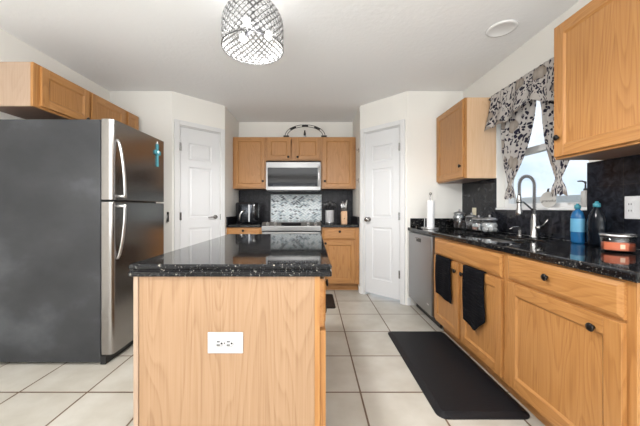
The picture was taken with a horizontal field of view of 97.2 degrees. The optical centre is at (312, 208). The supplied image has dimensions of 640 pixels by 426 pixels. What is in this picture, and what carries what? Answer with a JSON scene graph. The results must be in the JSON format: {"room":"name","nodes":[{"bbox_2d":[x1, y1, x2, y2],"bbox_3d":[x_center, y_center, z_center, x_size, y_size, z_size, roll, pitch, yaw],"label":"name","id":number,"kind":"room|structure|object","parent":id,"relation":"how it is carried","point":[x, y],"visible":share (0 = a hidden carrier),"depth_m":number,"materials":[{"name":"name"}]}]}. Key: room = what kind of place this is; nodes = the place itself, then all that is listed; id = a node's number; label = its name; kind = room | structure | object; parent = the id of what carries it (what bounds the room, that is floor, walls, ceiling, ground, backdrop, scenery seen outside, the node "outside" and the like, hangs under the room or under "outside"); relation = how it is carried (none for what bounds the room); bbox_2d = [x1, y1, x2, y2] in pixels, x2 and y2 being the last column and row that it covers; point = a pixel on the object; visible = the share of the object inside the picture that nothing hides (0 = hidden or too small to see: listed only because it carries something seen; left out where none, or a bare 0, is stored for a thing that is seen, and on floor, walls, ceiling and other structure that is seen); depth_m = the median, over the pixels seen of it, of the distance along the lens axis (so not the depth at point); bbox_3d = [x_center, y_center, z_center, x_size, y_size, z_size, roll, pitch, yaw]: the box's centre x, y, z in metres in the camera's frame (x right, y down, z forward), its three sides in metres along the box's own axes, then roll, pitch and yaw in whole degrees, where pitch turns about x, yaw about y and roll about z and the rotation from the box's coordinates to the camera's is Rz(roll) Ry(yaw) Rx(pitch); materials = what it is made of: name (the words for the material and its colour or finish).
{"room":"kitchen","nodes":[
{"label":"kitchen","id":0,"kind":"room"},
{"bbox_2d":[0,28,109,118],"bbox_3d":[-2.350,-0.115,-0.163,0.120,2.410,6.675,0,0,0],"label":"wall","id":1,"kind":"structure","parent":0,"point":[12,49],"depth_m":2.33,"materials":[{"name":"white paint"}]},
{"bbox_2d":[0,62,124,123],"bbox_3d":[-2.092,-0.863,2.428,0.394,0.305,0.955,0,0,0],"label":"upper cabinet","id":2,"kind":"object","parent":1,"relation":"attached to","point":[28,90],"visible":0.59,"depth_m":2.07,"materials":[{"name":"brown wood"}]},
{"bbox_2d":[125,110,138,129],"bbox_3d":[-2.092,-0.863,3.018,0.394,0.305,0.225,0,0,0],"label":"upper cabinet","id":3,"kind":"object","parent":1,"relation":"attached to","point":[131,120],"visible":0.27,"depth_m":2.99,"materials":[{"name":"brown wood"}]},
{"bbox_2d":[110,91,171,253],"bbox_3d":[-1.998,-0.115,3.235,0.825,2.410,0.120,0,0,0],"label":"wall","id":4,"kind":"structure","parent":0,"point":[153,109],"depth_m":3.17,"materials":[{"name":"white paint"}]},
{"bbox_2d":[172,91,224,250],"bbox_3d":[-1.402,-0.115,3.443,0.638,2.410,0.120,0,0,-45],"label":"wall","id":5,"kind":"structure","parent":0,"point":[187,108],"depth_m":3.33,"materials":[{"name":"white paint"}]},
{"bbox_2d":[174,119,224,250],"bbox_3d":[-1.391,0.039,3.441,0.138,2.102,0.614,0,0,45],"label":"trim","id":6,"kind":"structure","parent":5,"relation":"attached to","point":[177,123],"depth_m":3.28,"materials":[{"name":"white wood"}]},
{"bbox_2d":[180,127,220,248],"bbox_3d":[-1.350,0.058,3.398,0.492,1.995,0.096,0,0,-45],"label":"door","id":7,"kind":"structure","parent":5,"relation":"in","point":[199,150],"depth_m":3.39,"materials":[{"name":"white paint"}]},
{"bbox_2d":[225,107,238,234],"bbox_3d":[-1.194,-0.115,3.968,0.120,2.410,0.684,0,0,0],"label":"wall","id":8,"kind":"structure","parent":0,"point":[231,123],"depth_m":3.83,"materials":[{"name":"white paint"}]},
{"bbox_2d":[0,290,544,425],"bbox_3d":[-0.300,1.115,0.405,4.220,0.050,8.050,0,0,0],"label":"floor","id":9,"kind":"structure","parent":0,"point":[369,382],"depth_m":1.76,"materials":[{"name":"beige tile"}]},
{"bbox_2d":[0,119,163,363],"bbox_3d":[-1.807,0.224,2.315,0.946,1.732,0.700,0,0,0],"label":"refrigerator","id":10,"kind":"object","parent":9,"relation":"on","point":[79,197],"visible":0.91,"depth_m":1.97,"materials":[{"name":"grey metal"}]},
{"bbox_2d":[154,141,160,166],"bbox_3d":[-1.387,-0.488,2.525,0.016,0.227,0.090,0,0,0],"label":"magnet","id":11,"kind":"object","parent":10,"relation":"attached to","point":[157,152],"visible":1,"depth_m":2.52,"materials":[{"name":"teal paint"}]},
{"bbox_2d":[133,277,327,425],"bbox_3d":[-0.298,0.670,1.642,0.735,0.840,1.196,0,0,0],"label":"kitchen island","id":12,"kind":"object","parent":9,"relation":"on","point":[278,378],"visible":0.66,"depth_m":1.05,"materials":[{"name":"brown wood"}]},
{"bbox_2d":[208,332,242,352],"bbox_3d":[-0.325,0.498,1.045,0.131,0.078,0.009,0,0,0],"label":"power outlet","id":13,"kind":"object","parent":12,"relation":"attached to","point":[218,342],"visible":1,"depth_m":1.04,"materials":[{"name":"white plastic"}]},
{"bbox_2d":[215,339,223,346],"bbox_3d":[-0.345,0.498,1.042,0.032,0.032,0.003,0,0,0],"label":"socket","id":14,"kind":"object","parent":13,"relation":"attached to","point":[218,342],"depth_m":1.04,"materials":[{"name":"white plastic"}]},
{"bbox_2d":[225,339,233,346],"bbox_3d":[-0.308,0.498,1.042,0.032,0.032,0.003,0,0,0],"label":"socket","id":15,"kind":"object","parent":13,"relation":"attached to","point":[228,342],"depth_m":1.04,"materials":[{"name":"white plastic"}]},
{"bbox_2d":[128,234,331,276],"bbox_3d":[-0.305,0.227,1.651,0.751,0.044,1.238,0,0,0],"label":"island countertop","id":16,"kind":"structure","parent":12,"relation":"on","point":[229,255],"depth_m":1.11,"materials":[{"name":"black stone"}]},
{"bbox_2d":[227,227,261,233],"bbox_3d":[-0.901,0.668,3.985,0.463,0.841,0.649,0,0,0],"label":"base cabinet","id":17,"kind":"object","parent":9,"relation":"on","point":[230,230],"visible":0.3,"depth_m":3.68,"materials":[{"name":"brown wood"}]},
{"bbox_2d":[226,222,261,226],"bbox_3d":[-0.900,0.229,3.986,0.465,0.037,0.627,0,0,0],"label":"countertop","id":18,"kind":"structure","parent":17,"relation":"on","point":[233,224],"depth_m":3.67,"materials":[{"name":"black stone"}]},
{"bbox_2d":[226,216,235,224],"bbox_3d":[-1.123,0.160,3.990,0.020,0.100,0.619,0,0,0],"label":"side splash","id":19,"kind":"object","parent":18,"relation":"on","point":[229,220],"visible":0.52,"depth_m":3.83,"materials":[{"name":"black stone"}]},
{"bbox_2d":[236,202,260,223],"bbox_3d":[-0.905,0.064,3.932,0.310,0.292,0.356,0,0,0],"label":"air fryer","id":20,"kind":"object","parent":18,"relation":"on","point":[246,212],"visible":0.98,"depth_m":3.81,"materials":[{"name":"black plastic"}]},
{"bbox_2d":[239,204,252,222],"bbox_3d":[-0.903,0.062,3.804,0.181,0.255,0.101,0,0,0],"label":"basket","id":21,"kind":"object","parent":20,"relation":"on","point":[245,210],"depth_m":3.80,"materials":[{"name":"metal"}]},
{"bbox_2d":[262,221,320,233],"bbox_3d":[-0.279,0.615,3.920,0.765,0.890,0.731,0,0,0],"label":"range","id":22,"kind":"object","parent":9,"relation":"on","point":[269,227],"visible":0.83,"depth_m":3.62,"materials":[{"name":"grey metal"}]},
{"bbox_2d":[267,221,319,221],"bbox_3d":[-0.279,0.195,3.975,0.761,0.021,0.620,0,0,0],"label":"cooktop","id":23,"kind":"object","parent":22,"relation":"in","point":[267,221],"depth_m":4.01,"materials":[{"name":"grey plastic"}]},
{"bbox_2d":[326,294,335,308],"bbox_3d":[-0.150,1.085,3.325,0.800,0.010,0.510,0,0,0],"label":"kitchen mat","id":24,"kind":"object","parent":9,"relation":"on","point":[330,304],"visible":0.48,"depth_m":3.25,"materials":[{"name":"black rubber"}]},
{"bbox_2d":[321,227,358,289],"bbox_3d":[0.358,0.668,3.985,0.492,0.841,0.649,0,0,0],"label":"base cabinet","id":25,"kind":"object","parent":9,"relation":"on","point":[341,243],"visible":0.8,"depth_m":3.69,"materials":[{"name":"brown wood"}]},
{"bbox_2d":[321,222,358,226],"bbox_3d":[0.357,0.229,3.986,0.494,0.037,0.627,0,0,0],"label":"countertop","id":26,"kind":"structure","parent":25,"relation":"on","point":[323,224],"depth_m":3.68,"materials":[{"name":"black stone"}]},
{"bbox_2d":[325,210,333,223],"bbox_3d":[0.232,0.117,3.930,0.124,0.186,0.124,0,0,0],"label":"utensil crock","id":27,"kind":"object","parent":26,"relation":"on","point":[329,214],"visible":1,"depth_m":3.88,"materials":[{"name":"silver metal"}]},
{"bbox_2d":[340,211,346,223],"bbox_3d":[0.432,0.123,3.955,0.080,0.174,0.139,0,0,0],"label":"knife block","id":28,"kind":"object","parent":26,"relation":"on","point":[343,214],"visible":0.94,"depth_m":3.90,"materials":[{"name":"brown wood"}]},
{"bbox_2d":[351,216,358,224],"bbox_3d":[0.594,0.160,3.990,0.020,0.100,0.619,0,0,0],"label":"side splash","id":29,"kind":"object","parent":26,"relation":"on","point":[354,219],"visible":0.86,"depth_m":3.88,"materials":[{"name":"black stone"}]},
{"bbox_2d":[409,231,441,328],"bbox_3d":[1.348,0.664,2.827,0.604,0.827,0.598,0,0,0],"label":"dishwasher","id":30,"kind":"object","parent":9,"relation":"on","point":[421,246],"visible":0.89,"depth_m":2.73,"materials":[{"name":"grey metal"}]},
{"bbox_2d":[388,331,529,419],"bbox_3d":[0.897,1.081,1.974,0.495,0.018,1.037,0,0,0],"label":"kitchen mat","id":31,"kind":"object","parent":9,"relation":"on","point":[454,385],"visible":1,"depth_m":1.75,"materials":[{"name":"black rubber"}]},
{"bbox_2d":[434,237,520,401],"bbox_3d":[1.369,0.668,2.049,0.639,0.841,0.933,0,0,0],"label":"base cabinet","id":32,"kind":"object","parent":9,"relation":"on","point":[487,344],"visible":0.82,"depth_m":1.80,"materials":[{"name":"brown wood"}]},
{"bbox_2d":[435,254,451,303],"bbox_3d":[1.063,0.564,2.298,0.025,0.338,0.261,0,0,0],"label":"hand towel","id":33,"kind":"object","parent":32,"relation":"hanging from","point":[442,264],"visible":1,"depth_m":2.28,"materials":[{"name":"black fabric"}]},
{"bbox_2d":[462,265,485,329],"bbox_3d":[1.063,0.597,1.865,0.025,0.405,0.246,0,0,0],"label":"hand towel","id":34,"kind":"object","parent":32,"relation":"hanging from","point":[473,304],"visible":1,"depth_m":1.85,"materials":[{"name":"black fabric"}]},
{"bbox_2d":[408,227,639,282],"bbox_3d":[1.370,0.229,2.049,0.616,0.037,2.248,0,0,0],"label":"countertop","id":35,"kind":"structure","parent":32,"relation":"on","point":[623,266],"depth_m":1.42,"materials":[{"name":"black stone"}]},
{"bbox_2d":[423,192,438,229],"bbox_3d":[1.205,0.022,2.890,0.150,0.376,0.150,0,0,0],"label":"paper towel holder","id":36,"kind":"object","parent":35,"relation":"on","point":[430,193],"visible":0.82,"depth_m":2.87,"materials":[{"name":"silver metal"}]},
{"bbox_2d":[427,200,434,227],"bbox_3d":[1.205,0.056,2.890,0.074,0.276,0.074,0,0,0],"label":"paper towel roll","id":37,"kind":"object","parent":36,"relation":"on","point":[430,203],"visible":1,"depth_m":2.86,"materials":[{"name":"white paper"}]},
{"bbox_2d":[410,218,462,226],"bbox_3d":[1.385,0.160,3.163,0.586,0.100,0.020,0,0,0],"label":"side splash","id":38,"kind":"object","parent":35,"relation":"on","point":[414,222],"visible":0.59,"depth_m":3.15,"materials":[{"name":"black stone"}]},
{"bbox_2d":[454,209,464,227],"bbox_3d":[1.490,0.109,2.870,0.120,0.202,0.120,0,0,0],"label":"glass jar","id":39,"kind":"object","parent":35,"relation":"on","point":[457,223],"visible":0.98,"depth_m":2.84,"materials":[{"name":"clear glass"}]},
{"bbox_2d":[466,212,478,230],"bbox_3d":[1.530,0.124,2.720,0.116,0.172,0.116,0,0,0],"label":"glass jar","id":40,"kind":"object","parent":35,"relation":"on","point":[468,223],"visible":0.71,"depth_m":2.70,"materials":[{"name":"clear glass"}]},
{"bbox_2d":[470,215,485,230],"bbox_3d":[1.500,0.134,2.550,0.136,0.152,0.136,0,0,0],"label":"glass jar","id":41,"kind":"object","parent":35,"relation":"on","point":[476,226],"visible":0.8,"depth_m":2.53,"materials":[{"name":"clear glass"}]},
{"bbox_2d":[480,215,498,233],"bbox_3d":[1.500,0.132,2.395,0.140,0.157,0.140,0,0,0],"label":"glass jar","id":42,"kind":"object","parent":35,"relation":"on","point":[490,227],"visible":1,"depth_m":2.36,"materials":[{"name":"clear glass"}]},
{"bbox_2d":[479,238,515,242],"bbox_3d":[1.335,0.333,2.065,0.346,0.170,0.678,0,0,0],"label":"sink","id":43,"kind":"object","parent":35,"relation":"in","point":[490,239],"visible":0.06,"depth_m":2.28,"materials":[{"name":"silver metal"}]},
{"bbox_2d":[509,226,522,235],"bbox_3d":[1.544,0.172,2.145,0.102,0.077,0.039,0,0,0],"label":"soap dispenser","id":44,"kind":"object","parent":35,"relation":"on","point":[519,230],"visible":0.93,"depth_m":2.14,"materials":[{"name":"grey metal"}]},
{"bbox_2d":[515,174,548,237],"bbox_3d":[1.534,-0.017,1.983,0.161,0.454,0.134,0,0,0],"label":"faucet","id":45,"kind":"object","parent":35,"relation":"on","point":[534,227],"visible":0.98,"depth_m":2.01,"materials":[{"name":"grey metal"}]},
{"bbox_2d":[570,204,584,243],"bbox_3d":[1.600,0.090,1.705,0.058,0.240,0.077,0,0,0],"label":"dish soap bottle","id":46,"kind":"object","parent":35,"relation":"on","point":[577,218],"visible":1,"depth_m":1.69,"materials":[{"name":"blue plastic"}]},
{"bbox_2d":[587,201,606,246],"bbox_3d":[1.585,0.085,1.575,0.066,0.250,0.094,0,0,0],"label":"soap bottle","id":47,"kind":"object","parent":35,"relation":"on","point":[596,221],"visible":0.87,"depth_m":1.56,"materials":[{"name":"black plastic"}]},
{"bbox_2d":[599,233,637,253],"bbox_3d":[1.475,0.166,1.365,0.131,0.089,0.131,0,0,0],"label":"jar candle","id":48,"kind":"object","parent":35,"relation":"on","point":[606,245],"visible":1,"depth_m":1.33,"materials":[{"name":"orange glass"}]},
{"bbox_2d":[507,253,639,425],"bbox_3d":[1.369,0.668,1.265,0.639,0.841,0.634,0,0,0],"label":"base cabinet","id":49,"kind":"object","parent":9,"relation":"on","point":[573,335],"visible":0.91,"depth_m":1.17,"materials":[{"name":"brown wood"}]},
{"bbox_2d":[0,0,578,121],"bbox_3d":[-0.300,-1.370,0.405,4.220,0.100,8.050,0,0,0],"label":"ceiling","id":50,"kind":"structure","parent":0,"point":[339,57],"depth_m":2.27,"materials":[{"name":"white paint"}]},
{"bbox_2d":[221,0,283,64],"bbox_3d":[-0.372,-1.153,1.750,0.380,0.332,0.380,0,0,0],"label":"ceiling light","id":51,"kind":"object","parent":50,"relation":"hanging from","point":[249,24],"visible":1,"depth_m":1.71,"materials":[{"name":"glass"}]},
{"bbox_2d":[240,31,252,42],"bbox_3d":[-0.424,-1.098,1.794,0.093,0.061,0.084,0,0,0],"label":"bulb socket","id":52,"kind":"object","parent":51,"relation":"attached to","point":[243,37],"depth_m":1.79,"materials":[{"name":"white"}]},
{"bbox_2d":[257,28,271,39],"bbox_3d":[-0.308,-1.098,1.775,0.103,0.061,0.063,0,0,0],"label":"bulb socket","id":53,"kind":"object","parent":51,"relation":"attached to","point":[267,37],"depth_m":1.77,"materials":[{"name":"white"}]},
{"bbox_2d":[485,19,518,37],"bbox_3d":[1.385,-1.315,2.070,0.204,0.008,0.204,0,0,0],"label":"ceiling speaker cover","id":54,"kind":"object","parent":50,"relation":"attached to","point":[502,28],"visible":1,"depth_m":2.06,"materials":[{"name":"white plastic"}]},
{"bbox_2d":[239,122,352,220],"bbox_3d":[-0.265,-0.115,4.370,1.979,2.410,0.120,0,0,0],"label":"wall","id":55,"kind":"structure","parent":0,"point":[246,129],"depth_m":4.31,"materials":[{"name":"white paint"}]},
{"bbox_2d":[233,137,266,189],"bbox_3d":[-0.898,-0.645,4.130,0.470,0.730,0.359,0,0,0],"label":"upper cabinet","id":56,"kind":"object","parent":55,"relation":"attached to","point":[249,153],"visible":0.94,"depth_m":3.98,"materials":[{"name":"brown wood"}]},
{"bbox_2d":[266,137,320,161],"bbox_3d":[-0.273,-0.844,4.130,0.778,0.332,0.359,0,0,0],"label":"upper cabinet","id":57,"kind":"object","parent":55,"relation":"attached to","point":[278,149],"visible":0.99,"depth_m":3.98,"materials":[{"name":"brown wood"}]},
{"bbox_2d":[266,162,320,191],"bbox_3d":[-0.273,-0.443,4.079,0.755,0.400,0.443,0,0,0],"label":"microwave","id":58,"kind":"object","parent":57,"relation":"attached to","point":[280,176],"visible":1,"depth_m":3.90,"materials":[{"name":"grey metal"}]},
{"bbox_2d":[283,124,326,136],"bbox_3d":[-0.113,-1.106,4.030,0.650,0.190,0.040,0,0,0],"label":"decoration","id":59,"kind":"object","parent":57,"relation":"on","point":[305,125],"visible":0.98,"depth_m":4.02,"materials":[{"name":"black plastic"}]},
{"bbox_2d":[239,190,352,221],"bbox_3d":[-0.265,0.105,4.305,1.738,0.769,0.010,0,0,0],"label":"tile backsplash","id":60,"kind":"structure","parent":55,"relation":"attached to","point":[263,197],"depth_m":4.30,"materials":[{"name":"black tile"}]},
{"bbox_2d":[271,194,321,220],"bbox_3d":[-0.255,-0.015,4.304,0.779,0.398,0.010,0,0,0],"label":"backsplash","id":61,"kind":"structure","parent":55,"relation":"attached to","point":[284,207],"depth_m":4.30,"materials":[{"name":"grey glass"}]},
{"bbox_2d":[321,137,355,189],"bbox_3d":[0.360,-0.645,4.130,0.487,0.730,0.359,0,0,0],"label":"upper cabinet","id":62,"kind":"object","parent":55,"relation":"attached to","point":[338,154],"visible":1,"depth_m":3.98,"materials":[{"name":"brown wood"}]},
{"bbox_2d":[353,107,359,285],"bbox_3d":[0.665,-0.115,3.970,0.120,2.410,0.680,0,0,0],"label":"wall","id":63,"kind":"structure","parent":0,"point":[356,122],"depth_m":3.83,"materials":[{"name":"white paint"}]},
{"bbox_2d":[360,91,406,304],"bbox_3d":[0.875,-0.115,3.445,0.644,2.410,0.120,0,0,45],"label":"wall","id":64,"kind":"structure","parent":0,"point":[392,108],"depth_m":3.34,"materials":[{"name":"white paint"}]},
{"bbox_2d":[364,127,399,299],"bbox_3d":[0.824,0.058,3.391,0.477,1.995,0.108,0,0,45],"label":"door","id":65,"kind":"structure","parent":64,"relation":"in","point":[382,218],"depth_m":3.40,"materials":[{"name":"white paint"}]},
{"bbox_2d":[360,119,404,304],"bbox_3d":[0.866,0.039,3.442,0.609,2.102,0.138,0,0,45],"label":"trim","id":66,"kind":"structure","parent":64,"relation":"attached to","point":[401,123],"depth_m":3.30,"materials":[{"name":"white"}]},
{"bbox_2d":[407,91,462,304],"bbox_3d":[1.435,-0.115,3.235,0.750,2.410,0.120,0,0,0],"label":"wall","id":67,"kind":"structure","parent":0,"point":[423,107],"depth_m":3.17,"materials":[{"name":"white paint"}]},
{"bbox_2d":[407,298,410,305],"bbox_3d":[1.080,1.047,3.168,0.040,0.084,0.012,0,0,0],"label":"baseboard","id":68,"kind":"structure","parent":67,"relation":"attached to","point":[408,299],"depth_m":3.16,"materials":[{"name":"white wood"}]},
{"bbox_2d":[463,0,639,249],"bbox_3d":[1.760,-0.115,-0.163,0.140,2.410,6.675,0,0,0],"label":"wall","id":69,"kind":"structure","parent":0,"point":[539,49],"depth_m":2.38,"materials":[{"name":"white paint"}]},
{"bbox_2d":[436,97,495,183],"bbox_3d":[1.526,-0.652,2.888,0.327,0.745,0.569,0,0,0],"label":"upper cabinet","id":70,"kind":"object","parent":69,"relation":"attached to","point":[465,152],"visible":0.97,"depth_m":2.61,"materials":[{"name":"brown wood"}]},
{"bbox_2d":[496,207,586,209],"bbox_3d":[1.754,0.002,2.162,0.152,0.018,0.865,0,0,0],"label":"trim","id":71,"kind":"structure","parent":69,"relation":"attached to","point":[553,208],"depth_m":1.98,"materials":[{"name":"white paint"}]},
{"bbox_2d":[540,188,555,206],"bbox_3d":[1.703,-0.076,2.046,0.093,0.138,0.019,0,0,38],"label":"sign","id":72,"kind":"object","parent":71,"relation":"on","point":[546,200],"visible":0.98,"depth_m":2.04,"materials":[{"name":"grey wood"}]},
{"bbox_2d":[577,180,586,206],"bbox_3d":[1.710,-0.093,1.777,0.054,0.171,0.047,0,0,0],"label":"pump bottle","id":73,"kind":"object","parent":71,"relation":"on","point":[584,192],"visible":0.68,"depth_m":1.77,"materials":[{"name":"grey"}]},
{"bbox_2d":[505,143,580,207],"bbox_3d":[1.784,-0.469,2.162,0.062,0.923,0.865,0,0,0],"label":"window","id":74,"kind":"structure","parent":69,"relation":"in","point":[509,203],"depth_m":2.24,"materials":[{"name":"white"}]},
{"bbox_2d":[462,154,639,248],"bbox_3d":[1.684,-0.035,2.050,0.010,0.489,2.249,0,0,0],"label":"tile backsplash","id":75,"kind":"structure","parent":69,"relation":"attached to","point":[609,181],"depth_m":1.72,"materials":[{"name":"black tile"}]},
{"bbox_2d":[472,208,475,218],"bbox_3d":[1.674,0.050,2.930,0.008,0.116,0.072,0,0,0],"label":"power outlet","id":76,"kind":"object","parent":75,"relation":"attached to","point":[473,209],"visible":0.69,"depth_m":2.93,"materials":[{"name":"beige plastic"}]},
{"bbox_2d":[625,196,639,218],"bbox_3d":[1.673,-0.005,1.455,0.010,0.120,0.120,0,0,0],"label":"power outlet","id":77,"kind":"object","parent":75,"relation":"attached to","point":[632,203],"visible":1,"depth_m":1.47,"materials":[{"name":"grey plastic"}]},
{"bbox_2d":[627,201,633,213],"bbox_3d":[1.671,-0.005,1.485,0.003,0.068,0.034,0,0,0],"label":"socket","id":78,"kind":"object","parent":77,"relation":"attached to","point":[630,204],"depth_m":1.48,"materials":[{"name":"white plastic"}]},
{"bbox_2d":[553,0,639,159],"bbox_3d":[1.526,-0.662,1.291,0.327,0.765,0.682,0,0,0],"label":"upper cabinet","id":79,"kind":"object","parent":69,"relation":"attached to","point":[597,48],"visible":1,"depth_m":1.38,"materials":[{"name":"brown wood"}]},
{"bbox_3d":[1.648,-0.995,2.118,0.083,0.060,0.943,0,0,0],"label":"curtain rod","id":80,"kind":"object","parent":69,"relation":"attached to","visible":0},
{"bbox_2d":[484,57,553,130],"bbox_3d":[1.584,-0.857,2.118,0.059,0.314,0.926,0,0,0],"label":"window valance","id":81,"kind":"object","parent":80,"relation":"hanging from","point":[538,84],"visible":0.78,"depth_m":2.14,"materials":[{"name":"fabric"}]},
{"bbox_2d":[501,100,536,199],"bbox_3d":[1.629,-0.522,2.270,0.060,0.895,0.402,0,0,0],"label":"curtain","id":82,"kind":"object","parent":80,"relation":"hanging from","point":[516,132],"visible":0.8,"depth_m":2.26,"materials":[{"name":"fabric"}]},
{"bbox_2d":[540,100,569,196],"bbox_3d":[1.629,-0.525,1.853,0.060,0.890,0.387,0,0,0],"label":"curtain","id":83,"kind":"object","parent":80,"relation":"hanging from","point":[559,167],"visible":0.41,"depth_m":1.92,"materials":[{"name":"fabric"}]},
{"label":"outside","id":84,"kind":"structure","parent":0,"visible":0},
{"bbox_3d":[15.000,1.245,15.000,90.000,0.190,90.000,0,0,0],"label":"ground","id":85,"kind":"structure","parent":84,"visible":0},
{"bbox_2d":[514,195,580,203],"bbox_3d":[6.100,0.420,12.000,0.200,1.460,36.000,0,0,0],"label":"wall","id":86,"kind":"structure","parent":85,"relation":"on","point":[570,198],"depth_m":6.81,"materials":[{"name":"grey paint"}]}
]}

